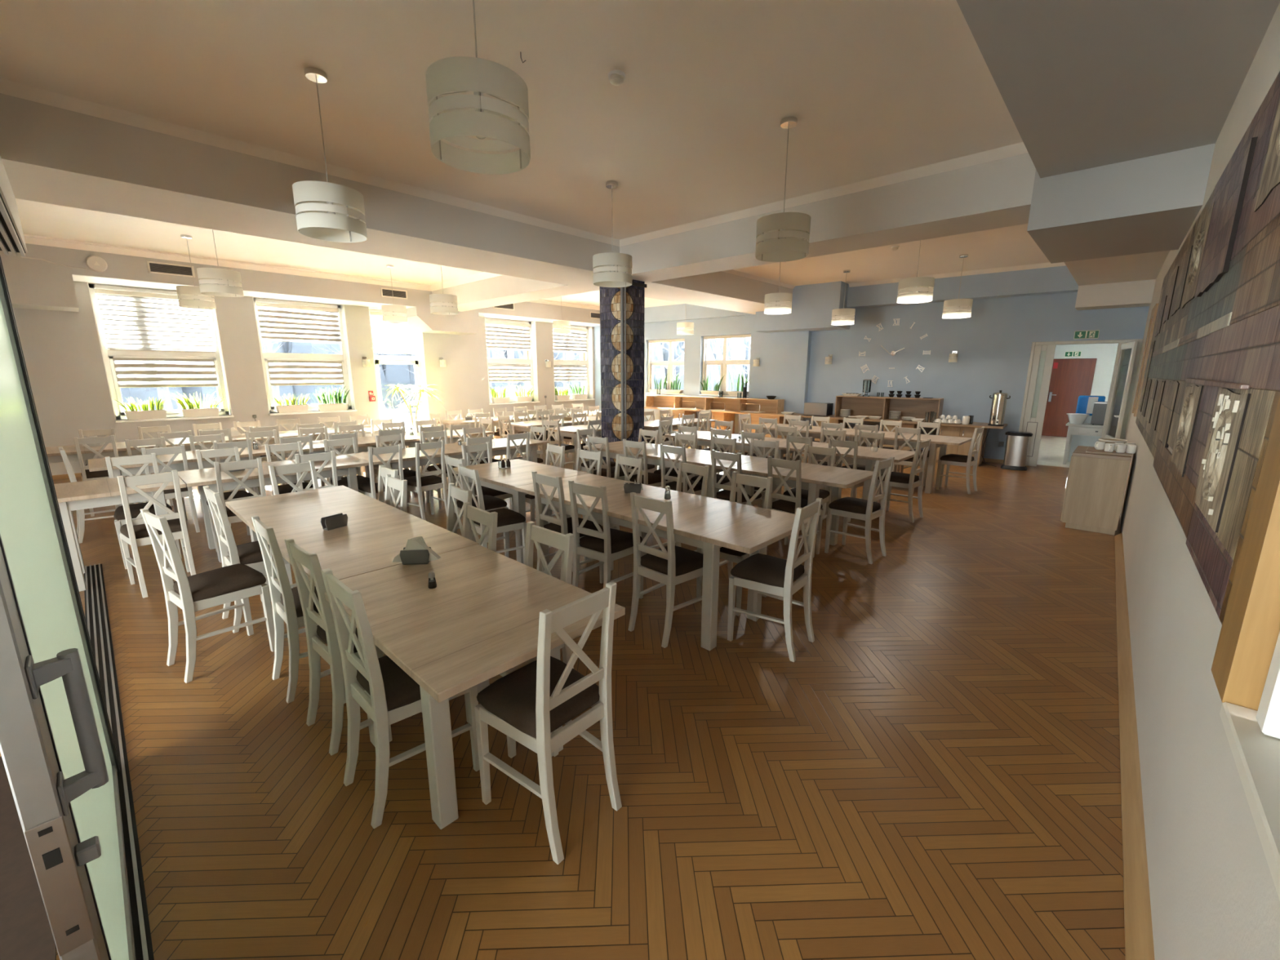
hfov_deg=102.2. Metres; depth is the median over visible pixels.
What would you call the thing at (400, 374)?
windows
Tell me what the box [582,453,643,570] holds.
dining chair
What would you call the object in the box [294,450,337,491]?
dining chair
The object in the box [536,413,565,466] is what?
dining chair
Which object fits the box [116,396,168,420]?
planter
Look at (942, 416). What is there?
teacup
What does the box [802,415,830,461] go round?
dining chair
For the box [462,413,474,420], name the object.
napkin holder
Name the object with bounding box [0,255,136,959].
door
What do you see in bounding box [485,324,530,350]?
blind
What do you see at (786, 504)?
dining chair
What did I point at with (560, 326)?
pendant lamp
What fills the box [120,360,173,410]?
bare tree
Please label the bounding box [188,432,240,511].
dining chair
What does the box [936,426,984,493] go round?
dining chair
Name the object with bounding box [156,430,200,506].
dining chair
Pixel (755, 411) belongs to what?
serving tray
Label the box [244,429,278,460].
dining chair
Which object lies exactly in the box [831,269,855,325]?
pendant lamp
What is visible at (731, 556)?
dining chair
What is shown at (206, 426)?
dining chair
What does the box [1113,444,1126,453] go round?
mug
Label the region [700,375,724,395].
planter
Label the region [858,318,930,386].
wall clock
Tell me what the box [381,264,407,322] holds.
pendant lamp
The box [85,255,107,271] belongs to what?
loudspeaker
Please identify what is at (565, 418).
bread basket
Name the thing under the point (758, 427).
dining chair
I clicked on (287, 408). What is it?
planter
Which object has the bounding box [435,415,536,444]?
dining table
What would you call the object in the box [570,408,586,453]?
dining chair
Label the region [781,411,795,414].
serving dish
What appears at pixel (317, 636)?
dining chair
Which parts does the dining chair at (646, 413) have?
rail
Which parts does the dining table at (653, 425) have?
leg, leg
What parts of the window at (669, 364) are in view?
sill, sash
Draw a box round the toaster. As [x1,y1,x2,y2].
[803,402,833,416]
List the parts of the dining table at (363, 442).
leg, leg, leg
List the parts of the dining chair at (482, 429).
post, rail, post, seat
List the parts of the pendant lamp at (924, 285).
lamp shade, lamp shade, lamp shade, cord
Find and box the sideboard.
[1060,445,1131,534]
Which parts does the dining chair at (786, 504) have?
post, rail, rail, leg, seat frame, seat, post, leg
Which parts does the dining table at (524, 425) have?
leg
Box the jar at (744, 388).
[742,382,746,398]
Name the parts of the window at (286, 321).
blind rail, sash, blind rail, sill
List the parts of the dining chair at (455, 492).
post, rail, post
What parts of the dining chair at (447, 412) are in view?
post, rail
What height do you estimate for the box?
0.160 m
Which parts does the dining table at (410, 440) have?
leg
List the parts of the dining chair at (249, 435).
post, rail, rail, post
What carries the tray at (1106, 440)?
on the sideboard
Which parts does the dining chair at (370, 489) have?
seat, post, seat frame, rail, rail, post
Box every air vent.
[146,260,195,277]
[380,287,407,299]
[493,303,514,310]
[590,311,599,319]
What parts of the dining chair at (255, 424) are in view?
post, rail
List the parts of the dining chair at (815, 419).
post, rail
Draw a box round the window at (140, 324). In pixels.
[88,283,234,422]
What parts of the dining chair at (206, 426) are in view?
post, rail, post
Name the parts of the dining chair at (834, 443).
post, rail, post, seat frame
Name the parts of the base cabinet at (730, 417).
door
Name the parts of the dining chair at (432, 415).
rail, post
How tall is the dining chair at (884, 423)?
0.960 m
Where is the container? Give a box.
[1068,395,1105,461]
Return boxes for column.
[599,279,646,462]
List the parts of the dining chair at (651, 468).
seat, post, seat frame, rail, post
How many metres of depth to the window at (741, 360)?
13.70 m
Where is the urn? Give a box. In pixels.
[987,390,1010,426]
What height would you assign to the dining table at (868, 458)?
0.780 m
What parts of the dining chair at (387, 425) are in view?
post, rail, post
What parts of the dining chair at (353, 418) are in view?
rail, post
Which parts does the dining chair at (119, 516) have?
post, leg, rail, seat frame, seat, post, leg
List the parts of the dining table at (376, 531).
leg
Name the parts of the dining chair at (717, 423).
seat, post, rail, post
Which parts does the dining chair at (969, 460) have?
leg, leg, seat, seat frame, post, post, rail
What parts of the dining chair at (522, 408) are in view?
rail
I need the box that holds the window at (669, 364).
[644,338,684,395]
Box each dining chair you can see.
[57,446,133,543]
[73,435,126,516]
[78,427,116,470]
[105,453,182,568]
[117,469,195,597]
[124,436,186,520]
[137,425,170,474]
[139,508,274,683]
[140,444,199,532]
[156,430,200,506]
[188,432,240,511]
[192,422,222,435]
[195,446,253,551]
[198,428,239,490]
[203,485,296,633]
[209,457,266,523]
[213,439,258,525]
[233,420,260,431]
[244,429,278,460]
[249,425,280,485]
[251,515,327,702]
[264,441,313,495]
[267,460,319,494]
[275,417,300,459]
[277,435,313,485]
[284,537,422,755]
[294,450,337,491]
[296,422,328,482]
[298,426,328,480]
[317,416,340,427]
[320,431,358,486]
[320,568,479,828]
[323,436,369,489]
[333,420,363,475]
[337,423,378,476]
[348,414,370,471]
[357,444,404,507]
[367,417,392,452]
[373,427,410,495]
[374,433,426,511]
[377,464,398,508]
[381,421,409,470]
[384,474,407,512]
[404,440,447,520]
[414,418,438,472]
[419,425,448,492]
[421,429,459,508]
[429,413,442,426]
[438,422,475,487]
[444,454,509,548]
[445,409,462,443]
[446,483,472,539]
[452,435,492,484]
[457,463,526,560]
[461,441,512,510]
[462,426,501,465]
[462,502,497,551]
[464,520,573,758]
[467,408,495,439]
[474,412,490,436]
[474,581,622,864]
[478,417,494,458]
[493,407,512,439]
[493,410,519,457]
[497,414,525,461]
[506,431,533,507]
[510,425,546,464]
[513,406,527,412]
[513,411,542,458]
[517,409,540,454]
[524,442,564,522]
[531,471,604,583]
[533,404,546,411]
[536,409,564,457]
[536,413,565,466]
[540,408,555,446]
[541,419,574,470]
[547,448,602,547]
[551,404,564,410]
[554,408,581,457]
[563,412,586,461]
[564,407,577,444]
[568,480,644,599]
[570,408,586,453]
[572,403,583,410]
[572,419,601,462]
[576,427,615,471]
[582,411,601,443]
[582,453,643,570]
[586,405,599,416]
[586,435,631,479]
[619,428,658,475]
[622,439,669,487]
[627,492,703,648]
[641,460,709,555]
[644,410,666,439]
[644,415,673,445]
[653,431,697,481]
[658,408,684,445]
[658,419,673,469]
[659,444,702,495]
[665,413,694,446]
[677,425,697,475]
[686,408,711,448]
[690,435,736,492]
[696,412,709,448]
[696,471,773,616]
[702,419,733,474]
[710,427,745,489]
[711,449,762,507]
[727,497,822,662]
[735,422,763,457]
[736,438,779,508]
[737,413,765,454]
[741,431,764,498]
[759,417,786,457]
[765,425,797,488]
[766,456,823,554]
[769,413,801,457]
[783,435,826,508]
[783,444,836,523]
[788,419,808,463]
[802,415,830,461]
[817,428,846,467]
[820,422,842,461]
[822,438,863,522]
[824,457,894,564]
[840,430,884,497]
[842,417,863,440]
[852,423,878,466]
[875,439,930,523]
[877,419,902,471]
[891,426,926,493]
[900,421,941,485]
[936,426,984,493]
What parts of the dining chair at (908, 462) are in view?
post, seat frame, rail, seat, post, leg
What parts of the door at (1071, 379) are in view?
handle, pictogram plate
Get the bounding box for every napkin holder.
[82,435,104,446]
[226,426,240,436]
[310,451,327,453]
[320,512,347,530]
[391,536,440,564]
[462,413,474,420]
[622,480,643,493]
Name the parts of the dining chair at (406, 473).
post, rail, post, seat, leg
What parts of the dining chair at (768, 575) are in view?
leg, leg, seat, seat frame, post, rail, rail, post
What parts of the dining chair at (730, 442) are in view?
seat, post, rail, seat frame, post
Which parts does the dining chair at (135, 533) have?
leg, post, rail, seat, seat frame, rail, post, leg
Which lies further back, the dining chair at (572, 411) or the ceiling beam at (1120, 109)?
the dining chair at (572, 411)
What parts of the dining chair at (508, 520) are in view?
post, rail, post, seat frame, seat, leg, leg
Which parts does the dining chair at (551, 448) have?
seat, seat frame, leg, post, rail, post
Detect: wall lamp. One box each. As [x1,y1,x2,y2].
[361,356,370,367]
[439,357,446,366]
[544,359,551,367]
[752,357,759,366]
[824,354,832,364]
[948,351,958,362]
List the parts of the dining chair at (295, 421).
post, rail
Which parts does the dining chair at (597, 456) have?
leg, seat frame, post, rail, post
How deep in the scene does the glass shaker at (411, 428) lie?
7.87 m
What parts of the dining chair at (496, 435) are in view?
seat, post, rail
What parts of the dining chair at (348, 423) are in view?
post, rail, post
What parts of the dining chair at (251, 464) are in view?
post, seat, seat frame, rail, rail, post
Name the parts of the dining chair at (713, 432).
post, rail, post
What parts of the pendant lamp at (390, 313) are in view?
lamp shade, lamp shade, lamp shade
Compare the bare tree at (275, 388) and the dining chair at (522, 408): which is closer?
the dining chair at (522, 408)
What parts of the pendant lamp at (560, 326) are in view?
lamp shade, lamp shade, lamp shade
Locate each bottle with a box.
[501,459,505,467]
[506,458,511,466]
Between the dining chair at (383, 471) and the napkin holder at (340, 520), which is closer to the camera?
the napkin holder at (340, 520)
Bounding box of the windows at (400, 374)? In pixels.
[101,306,749,413]
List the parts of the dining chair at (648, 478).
post, rail, rail, post, seat, seat frame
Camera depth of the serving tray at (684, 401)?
13.84 m
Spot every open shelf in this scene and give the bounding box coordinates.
[645,394,784,413]
[834,395,943,421]
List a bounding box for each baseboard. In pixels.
[52,472,81,479]
[982,457,1004,463]
[1114,533,1155,959]
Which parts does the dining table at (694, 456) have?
leg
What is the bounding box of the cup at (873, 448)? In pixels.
[871,446,878,451]
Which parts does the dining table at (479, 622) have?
leg, leg, leg, leg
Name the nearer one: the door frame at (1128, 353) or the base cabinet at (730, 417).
the door frame at (1128, 353)
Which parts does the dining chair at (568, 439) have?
seat, post, seat frame, rail, post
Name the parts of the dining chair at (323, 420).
rail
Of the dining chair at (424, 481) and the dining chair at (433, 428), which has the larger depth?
the dining chair at (433, 428)
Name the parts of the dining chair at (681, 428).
post, rail, post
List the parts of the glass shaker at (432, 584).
glass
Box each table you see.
[45,435,236,492]
[53,477,186,591]
[88,445,274,506]
[177,453,368,562]
[225,485,479,697]
[231,424,402,470]
[260,435,400,484]
[324,544,625,829]
[347,437,549,502]
[393,429,494,471]
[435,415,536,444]
[453,458,588,564]
[503,416,601,457]
[515,473,809,650]
[528,410,601,440]
[546,424,601,470]
[582,440,767,497]
[644,417,715,448]
[664,431,823,499]
[729,458,879,557]
[755,422,854,462]
[797,442,919,503]
[845,429,972,493]
[1062,422,1103,464]
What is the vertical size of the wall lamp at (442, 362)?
0.220 m
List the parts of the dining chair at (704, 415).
post, rail, post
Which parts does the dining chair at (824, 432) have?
post, seat, rail, post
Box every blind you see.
[96,293,215,352]
[112,357,217,386]
[257,306,341,342]
[266,360,344,385]
[369,315,417,354]
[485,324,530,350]
[488,363,530,382]
[552,328,586,352]
[554,364,586,381]
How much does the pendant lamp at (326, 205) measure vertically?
0.970 m
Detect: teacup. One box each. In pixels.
[939,414,945,418]
[951,415,957,419]
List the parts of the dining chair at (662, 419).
seat, post, rail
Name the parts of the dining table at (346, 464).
leg, leg, leg, leg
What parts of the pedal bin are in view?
lid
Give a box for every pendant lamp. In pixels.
[176,234,216,309]
[196,229,244,297]
[292,66,367,242]
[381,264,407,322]
[425,0,530,174]
[429,265,457,315]
[552,296,570,333]
[592,181,631,287]
[676,318,693,334]
[755,116,810,262]
[764,263,792,314]
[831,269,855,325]
[896,240,934,303]
[942,253,973,318]
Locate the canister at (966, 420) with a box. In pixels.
[961,415,969,424]
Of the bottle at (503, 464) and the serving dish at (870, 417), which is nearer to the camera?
the bottle at (503, 464)
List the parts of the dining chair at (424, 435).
post, rail, seat frame, leg, seat, post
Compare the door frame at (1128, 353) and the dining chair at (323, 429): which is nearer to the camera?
the dining chair at (323, 429)
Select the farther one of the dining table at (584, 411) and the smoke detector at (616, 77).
the dining table at (584, 411)
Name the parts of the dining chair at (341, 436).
leg, post, rail, post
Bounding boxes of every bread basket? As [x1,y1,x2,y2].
[564,417,572,420]
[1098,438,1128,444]
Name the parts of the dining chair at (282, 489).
post, rail, seat, post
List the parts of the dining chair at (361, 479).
post, rail, seat, post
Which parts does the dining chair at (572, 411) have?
rail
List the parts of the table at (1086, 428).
leg, leg, drawer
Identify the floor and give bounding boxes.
[0,438,1124,959]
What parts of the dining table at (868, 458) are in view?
leg, leg, leg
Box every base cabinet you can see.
[672,409,696,431]
[711,412,734,434]
[750,414,789,438]
[814,418,846,443]
[882,423,917,450]
[935,425,987,466]
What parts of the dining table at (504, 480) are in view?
leg, leg, leg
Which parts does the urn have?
lid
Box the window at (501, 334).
[484,317,540,404]
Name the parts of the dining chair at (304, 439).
post, rail, post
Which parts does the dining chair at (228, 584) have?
rail, post, rail, post, seat frame, seat, leg, leg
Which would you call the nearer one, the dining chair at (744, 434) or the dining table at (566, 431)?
the dining chair at (744, 434)
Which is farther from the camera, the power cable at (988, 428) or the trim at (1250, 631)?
the power cable at (988, 428)
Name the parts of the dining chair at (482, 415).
post, rail, post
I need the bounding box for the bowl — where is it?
[766,395,776,399]
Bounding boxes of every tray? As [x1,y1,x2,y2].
[679,400,702,409]
[709,401,730,410]
[740,403,765,413]
[933,421,961,424]
[1085,446,1133,456]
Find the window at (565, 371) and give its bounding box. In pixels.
[552,324,595,401]
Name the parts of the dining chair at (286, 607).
rail, post, rail, post, seat frame, seat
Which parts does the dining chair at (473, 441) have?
post, rail, post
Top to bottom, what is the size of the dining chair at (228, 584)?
0.960 m
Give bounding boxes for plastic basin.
[1066,413,1088,424]
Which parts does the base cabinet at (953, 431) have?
door, door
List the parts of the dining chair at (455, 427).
post, rail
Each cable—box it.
[21,256,87,269]
[981,428,996,466]
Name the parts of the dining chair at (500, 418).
post, rail, post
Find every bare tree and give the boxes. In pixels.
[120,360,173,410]
[182,341,285,383]
[256,306,310,406]
[304,346,384,381]
[315,342,390,377]
[486,349,515,397]
[488,349,524,397]
[553,351,580,395]
[653,342,684,382]
[722,337,751,391]
[728,351,748,374]
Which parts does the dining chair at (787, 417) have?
post, rail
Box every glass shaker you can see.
[253,440,258,449]
[409,427,413,435]
[427,571,436,588]
[664,485,671,499]
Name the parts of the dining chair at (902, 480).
leg, leg, seat, seat frame, post, rail, post, rail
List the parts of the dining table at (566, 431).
leg, leg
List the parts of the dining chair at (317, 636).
rail, post, rail, post, seat, seat frame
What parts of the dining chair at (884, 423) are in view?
post, seat, rail, post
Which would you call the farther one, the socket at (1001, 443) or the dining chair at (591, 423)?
the socket at (1001, 443)
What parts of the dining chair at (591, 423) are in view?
seat, post, rail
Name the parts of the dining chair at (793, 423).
post, rail, post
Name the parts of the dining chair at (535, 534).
leg, leg, post, seat frame, rail, post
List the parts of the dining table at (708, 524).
leg, leg, leg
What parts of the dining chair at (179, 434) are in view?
post, rail, post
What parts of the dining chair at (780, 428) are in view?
post, seat, rail, post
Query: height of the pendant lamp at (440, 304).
0.970 m
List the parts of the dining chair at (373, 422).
post, rail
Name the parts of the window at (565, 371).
sash, sill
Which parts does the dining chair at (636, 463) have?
seat frame, leg, post, rail, post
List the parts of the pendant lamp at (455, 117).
cord, lamp shade, wire frame, lamp shade, lamp shade, bulb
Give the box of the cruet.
[497,457,511,468]
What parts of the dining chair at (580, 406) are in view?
rail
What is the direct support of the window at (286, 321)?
in the wall at (62, 353)
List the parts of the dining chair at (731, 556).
leg, seat frame, post, seat, leg, rail, post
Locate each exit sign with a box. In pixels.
[1064,351,1081,356]
[1073,329,1099,338]
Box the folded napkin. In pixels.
[871,439,878,451]
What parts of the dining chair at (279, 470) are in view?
post, rail, post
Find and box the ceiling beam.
[431,152,1035,311]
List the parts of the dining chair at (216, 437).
post, rail, post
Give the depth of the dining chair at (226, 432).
6.98 m
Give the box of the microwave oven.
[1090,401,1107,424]
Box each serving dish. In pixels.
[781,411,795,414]
[841,392,862,395]
[855,415,868,418]
[868,416,882,419]
[911,417,924,422]
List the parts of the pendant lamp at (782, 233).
lamp shade, lamp shade, lamp shade, cord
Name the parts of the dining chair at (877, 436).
seat, post, rail, post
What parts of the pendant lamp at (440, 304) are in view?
lamp shade, lamp shade, lamp shade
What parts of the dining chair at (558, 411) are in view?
rail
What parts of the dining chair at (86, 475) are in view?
post, rail, seat, seat frame, post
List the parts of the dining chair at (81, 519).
post, post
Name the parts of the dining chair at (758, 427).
post, seat, rail, post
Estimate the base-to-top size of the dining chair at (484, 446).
0.960 m
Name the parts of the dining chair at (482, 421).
post, rail, post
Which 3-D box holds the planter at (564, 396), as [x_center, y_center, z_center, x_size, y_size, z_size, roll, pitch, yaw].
[-2.372,-2.655,15.696,0.160,0.438,0.628,11,16,42]
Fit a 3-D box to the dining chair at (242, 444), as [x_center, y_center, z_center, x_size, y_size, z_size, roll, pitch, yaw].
[-4.730,0.004,6.019,0.464,0.960,0.392,10,15,40]
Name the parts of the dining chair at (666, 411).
rail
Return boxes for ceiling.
[0,0,1049,306]
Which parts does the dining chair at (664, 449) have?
post, rail, rail, seat, post, seat frame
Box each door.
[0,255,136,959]
[368,307,426,431]
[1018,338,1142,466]
[1041,358,1097,437]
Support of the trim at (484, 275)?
attached to the ceiling
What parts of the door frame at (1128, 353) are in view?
panel, pane, pane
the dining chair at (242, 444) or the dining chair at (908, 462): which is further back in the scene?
the dining chair at (908, 462)
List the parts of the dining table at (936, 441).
leg, leg, leg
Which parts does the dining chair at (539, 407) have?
rail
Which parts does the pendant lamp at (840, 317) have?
lamp shade, lamp shade, lamp shade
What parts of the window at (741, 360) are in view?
sill, sash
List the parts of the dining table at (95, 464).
leg, leg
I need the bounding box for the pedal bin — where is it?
[1000,431,1032,471]
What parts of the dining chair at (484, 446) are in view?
post, rail, post, seat, seat frame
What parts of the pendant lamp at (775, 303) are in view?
lamp shade, lamp shade, lamp shade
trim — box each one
[0,78,1027,246]
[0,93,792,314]
[0,154,26,252]
[0,193,25,257]
[0,243,599,334]
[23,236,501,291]
[72,274,599,326]
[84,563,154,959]
[87,282,232,420]
[252,296,355,413]
[368,306,430,426]
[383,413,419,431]
[484,321,538,400]
[523,351,585,394]
[526,300,599,310]
[552,326,593,400]
[592,265,1078,327]
[644,262,1065,307]
[721,269,795,288]
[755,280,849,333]
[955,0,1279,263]
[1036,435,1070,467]
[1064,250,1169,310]
[1131,302,1159,416]
[1210,396,1279,711]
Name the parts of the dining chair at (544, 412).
post, rail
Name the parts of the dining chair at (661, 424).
post, rail, rail, post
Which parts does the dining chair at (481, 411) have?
rail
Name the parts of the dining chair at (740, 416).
post, rail, post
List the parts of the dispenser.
clear tank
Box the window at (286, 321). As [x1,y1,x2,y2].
[253,297,357,415]
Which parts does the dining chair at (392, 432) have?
post, rail, post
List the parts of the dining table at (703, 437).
leg, leg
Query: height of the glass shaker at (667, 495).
0.099 m
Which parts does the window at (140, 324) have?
blind rail, sash, blind rail, sill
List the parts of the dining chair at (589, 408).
rail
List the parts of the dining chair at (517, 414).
post, rail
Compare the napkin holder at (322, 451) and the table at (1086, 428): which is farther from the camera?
the table at (1086, 428)
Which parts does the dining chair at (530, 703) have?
leg, seat, seat frame, post, leg, rail, rail, post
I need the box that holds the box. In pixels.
[968,415,973,424]
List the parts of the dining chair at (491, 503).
post, rail, post, seat frame, seat, leg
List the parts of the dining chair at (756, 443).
seat, post, leg, rail, post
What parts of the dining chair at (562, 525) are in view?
post, rail, rail, post, seat, leg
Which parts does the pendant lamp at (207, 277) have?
cord, lamp shade, lamp shade, lamp shade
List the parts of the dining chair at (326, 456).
post, rail, rail, post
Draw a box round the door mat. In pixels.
[0,755,56,959]
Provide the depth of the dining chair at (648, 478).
6.01 m
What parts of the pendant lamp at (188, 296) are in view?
cord, lamp shade, lamp shade, lamp shade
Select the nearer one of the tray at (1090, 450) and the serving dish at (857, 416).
the tray at (1090, 450)
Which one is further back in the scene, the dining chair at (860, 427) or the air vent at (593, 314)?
the air vent at (593, 314)
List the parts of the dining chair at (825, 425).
rail, post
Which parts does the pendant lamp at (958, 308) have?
lamp shade, lamp shade, lamp shade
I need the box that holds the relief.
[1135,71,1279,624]
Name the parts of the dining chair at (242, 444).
post, rail, post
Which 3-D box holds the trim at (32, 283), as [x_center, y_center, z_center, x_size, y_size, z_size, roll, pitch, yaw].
[-7.052,-3.553,10.060,1.250,0.970,18.200,11,16,42]
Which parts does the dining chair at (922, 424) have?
leg, post, seat, leg, rail, post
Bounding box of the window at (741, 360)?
[699,333,751,396]
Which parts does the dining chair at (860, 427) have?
post, rail, post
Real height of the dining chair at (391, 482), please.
0.960 m
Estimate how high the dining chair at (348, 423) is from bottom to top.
0.960 m
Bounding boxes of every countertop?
[644,406,798,416]
[788,413,1007,429]
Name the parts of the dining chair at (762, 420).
rail, post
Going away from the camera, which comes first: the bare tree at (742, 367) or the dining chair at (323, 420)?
the dining chair at (323, 420)
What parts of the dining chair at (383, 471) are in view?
post, rail, post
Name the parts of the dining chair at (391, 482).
post, rail, post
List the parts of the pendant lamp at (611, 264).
lamp shade, lamp shade, cord, lamp shade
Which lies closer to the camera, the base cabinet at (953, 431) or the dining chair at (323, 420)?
the dining chair at (323, 420)
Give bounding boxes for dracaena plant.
[386,383,444,433]
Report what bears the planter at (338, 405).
on the window at (286, 321)
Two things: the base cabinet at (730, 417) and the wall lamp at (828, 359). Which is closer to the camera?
the wall lamp at (828, 359)
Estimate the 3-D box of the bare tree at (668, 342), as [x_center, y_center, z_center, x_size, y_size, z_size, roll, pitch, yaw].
[1.418,-8.445,24.041,2.859,11.005,2.926,4,12,19]
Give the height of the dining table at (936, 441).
0.780 m
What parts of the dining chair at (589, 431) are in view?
post, rail, post, seat frame, seat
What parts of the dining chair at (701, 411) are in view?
rail, post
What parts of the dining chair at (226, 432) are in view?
post, rail, post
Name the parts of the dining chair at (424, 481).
post, seat, seat frame, rail, rail, leg, post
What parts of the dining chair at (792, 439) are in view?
post, rail, post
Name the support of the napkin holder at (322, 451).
on the dining table at (346, 464)
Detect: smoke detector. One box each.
[608,70,625,85]
[891,245,899,250]
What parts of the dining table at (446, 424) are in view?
leg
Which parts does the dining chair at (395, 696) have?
rail, post, rail, post, seat, seat frame, leg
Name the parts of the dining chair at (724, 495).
post, rail, rail, seat frame, seat, post, leg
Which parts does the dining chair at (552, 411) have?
rail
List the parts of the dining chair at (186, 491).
post, rail, seat, seat frame, post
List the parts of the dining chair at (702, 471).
leg, post, rail, post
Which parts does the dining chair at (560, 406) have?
rail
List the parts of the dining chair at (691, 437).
seat, post, seat frame, rail, post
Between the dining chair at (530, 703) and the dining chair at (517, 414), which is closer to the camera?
the dining chair at (530, 703)
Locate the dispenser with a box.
[862,379,871,396]
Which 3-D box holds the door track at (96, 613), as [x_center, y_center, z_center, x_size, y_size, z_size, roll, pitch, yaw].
[-2.382,1.264,2.316,7.020,0.013,0.115,11,16,42]
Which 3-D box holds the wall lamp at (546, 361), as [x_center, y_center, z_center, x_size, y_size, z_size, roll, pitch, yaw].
[-2.675,-3.390,15.001,0.180,0.220,0.150,11,16,42]
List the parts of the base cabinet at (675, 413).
door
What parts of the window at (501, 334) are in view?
blind rail, sash, sill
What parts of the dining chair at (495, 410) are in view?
post, rail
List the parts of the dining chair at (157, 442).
post, rail, post, leg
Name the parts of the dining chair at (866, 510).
leg, leg, seat, seat frame, post, rail, rail, post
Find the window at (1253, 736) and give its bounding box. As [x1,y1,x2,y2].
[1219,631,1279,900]
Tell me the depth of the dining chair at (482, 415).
9.93 m
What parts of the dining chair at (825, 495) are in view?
post, seat, rail, seat frame, post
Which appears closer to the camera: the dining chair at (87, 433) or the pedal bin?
the dining chair at (87, 433)
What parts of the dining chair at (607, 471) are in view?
post, rail, rail, post, seat, seat frame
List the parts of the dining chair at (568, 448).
post, rail, rail, post, seat frame, seat, leg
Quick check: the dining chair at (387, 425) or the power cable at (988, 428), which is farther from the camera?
the power cable at (988, 428)
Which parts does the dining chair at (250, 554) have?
rail, post, rail, post, seat, seat frame, leg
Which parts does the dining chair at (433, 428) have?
post, rail, post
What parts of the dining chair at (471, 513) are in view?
post, rail, post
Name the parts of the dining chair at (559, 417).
seat, post, rail, post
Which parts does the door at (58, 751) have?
lock plate, pull handle, lock knob, rail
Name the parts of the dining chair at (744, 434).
post, rail, post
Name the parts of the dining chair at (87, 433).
post, rail, post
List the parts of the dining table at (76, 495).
leg, leg, leg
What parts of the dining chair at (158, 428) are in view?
post, rail, post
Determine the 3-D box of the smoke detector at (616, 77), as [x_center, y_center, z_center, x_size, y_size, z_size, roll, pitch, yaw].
[-0.150,-2.585,3.330,0.110,0.054,0.110,11,16,42]
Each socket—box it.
[998,441,1004,445]
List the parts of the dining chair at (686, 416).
post, rail, post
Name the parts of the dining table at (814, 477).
leg, leg, leg, leg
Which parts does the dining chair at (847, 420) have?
post, rail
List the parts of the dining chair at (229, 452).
post, leg, rail, seat, post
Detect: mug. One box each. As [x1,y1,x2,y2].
[1093,441,1105,449]
[1104,443,1115,452]
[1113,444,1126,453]
[1114,442,1124,449]
[1125,444,1137,453]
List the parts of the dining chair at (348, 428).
post, rail, post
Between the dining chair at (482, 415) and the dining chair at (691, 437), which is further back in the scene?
the dining chair at (482, 415)
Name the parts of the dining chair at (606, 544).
post, rail, rail, seat frame, post, seat, leg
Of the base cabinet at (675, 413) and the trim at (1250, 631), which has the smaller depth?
the trim at (1250, 631)
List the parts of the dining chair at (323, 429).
post, rail, post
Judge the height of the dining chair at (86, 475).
0.960 m
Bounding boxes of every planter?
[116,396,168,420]
[170,392,224,417]
[273,393,309,413]
[313,385,350,411]
[489,386,509,403]
[513,384,533,402]
[554,385,569,399]
[568,382,587,399]
[648,373,683,393]
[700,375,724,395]
[726,366,749,395]
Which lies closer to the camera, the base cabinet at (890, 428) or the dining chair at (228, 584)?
the dining chair at (228, 584)
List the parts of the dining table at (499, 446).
leg, leg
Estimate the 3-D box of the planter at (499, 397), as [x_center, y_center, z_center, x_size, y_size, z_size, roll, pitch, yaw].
[-3.845,-2.345,14.159,0.169,0.451,0.661,11,16,42]
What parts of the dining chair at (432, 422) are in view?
post, rail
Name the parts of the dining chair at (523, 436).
post, rail, post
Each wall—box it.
[13,280,595,475]
[594,315,811,434]
[805,292,1149,459]
[1053,342,1118,401]
[1120,2,1279,959]
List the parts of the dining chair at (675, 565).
post, rail, rail, post, seat frame, seat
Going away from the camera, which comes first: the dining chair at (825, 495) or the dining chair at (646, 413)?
the dining chair at (825, 495)
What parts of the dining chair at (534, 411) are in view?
rail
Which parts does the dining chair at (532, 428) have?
seat, post, rail, post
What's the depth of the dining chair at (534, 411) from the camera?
10.78 m
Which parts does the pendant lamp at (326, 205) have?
cord, wire frame, lamp shade, lamp shade, lamp shade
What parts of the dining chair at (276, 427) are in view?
post, rail, seat frame, post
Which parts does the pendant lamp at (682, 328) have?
lamp shade, lamp shade, lamp shade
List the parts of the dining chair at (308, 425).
post, rail, post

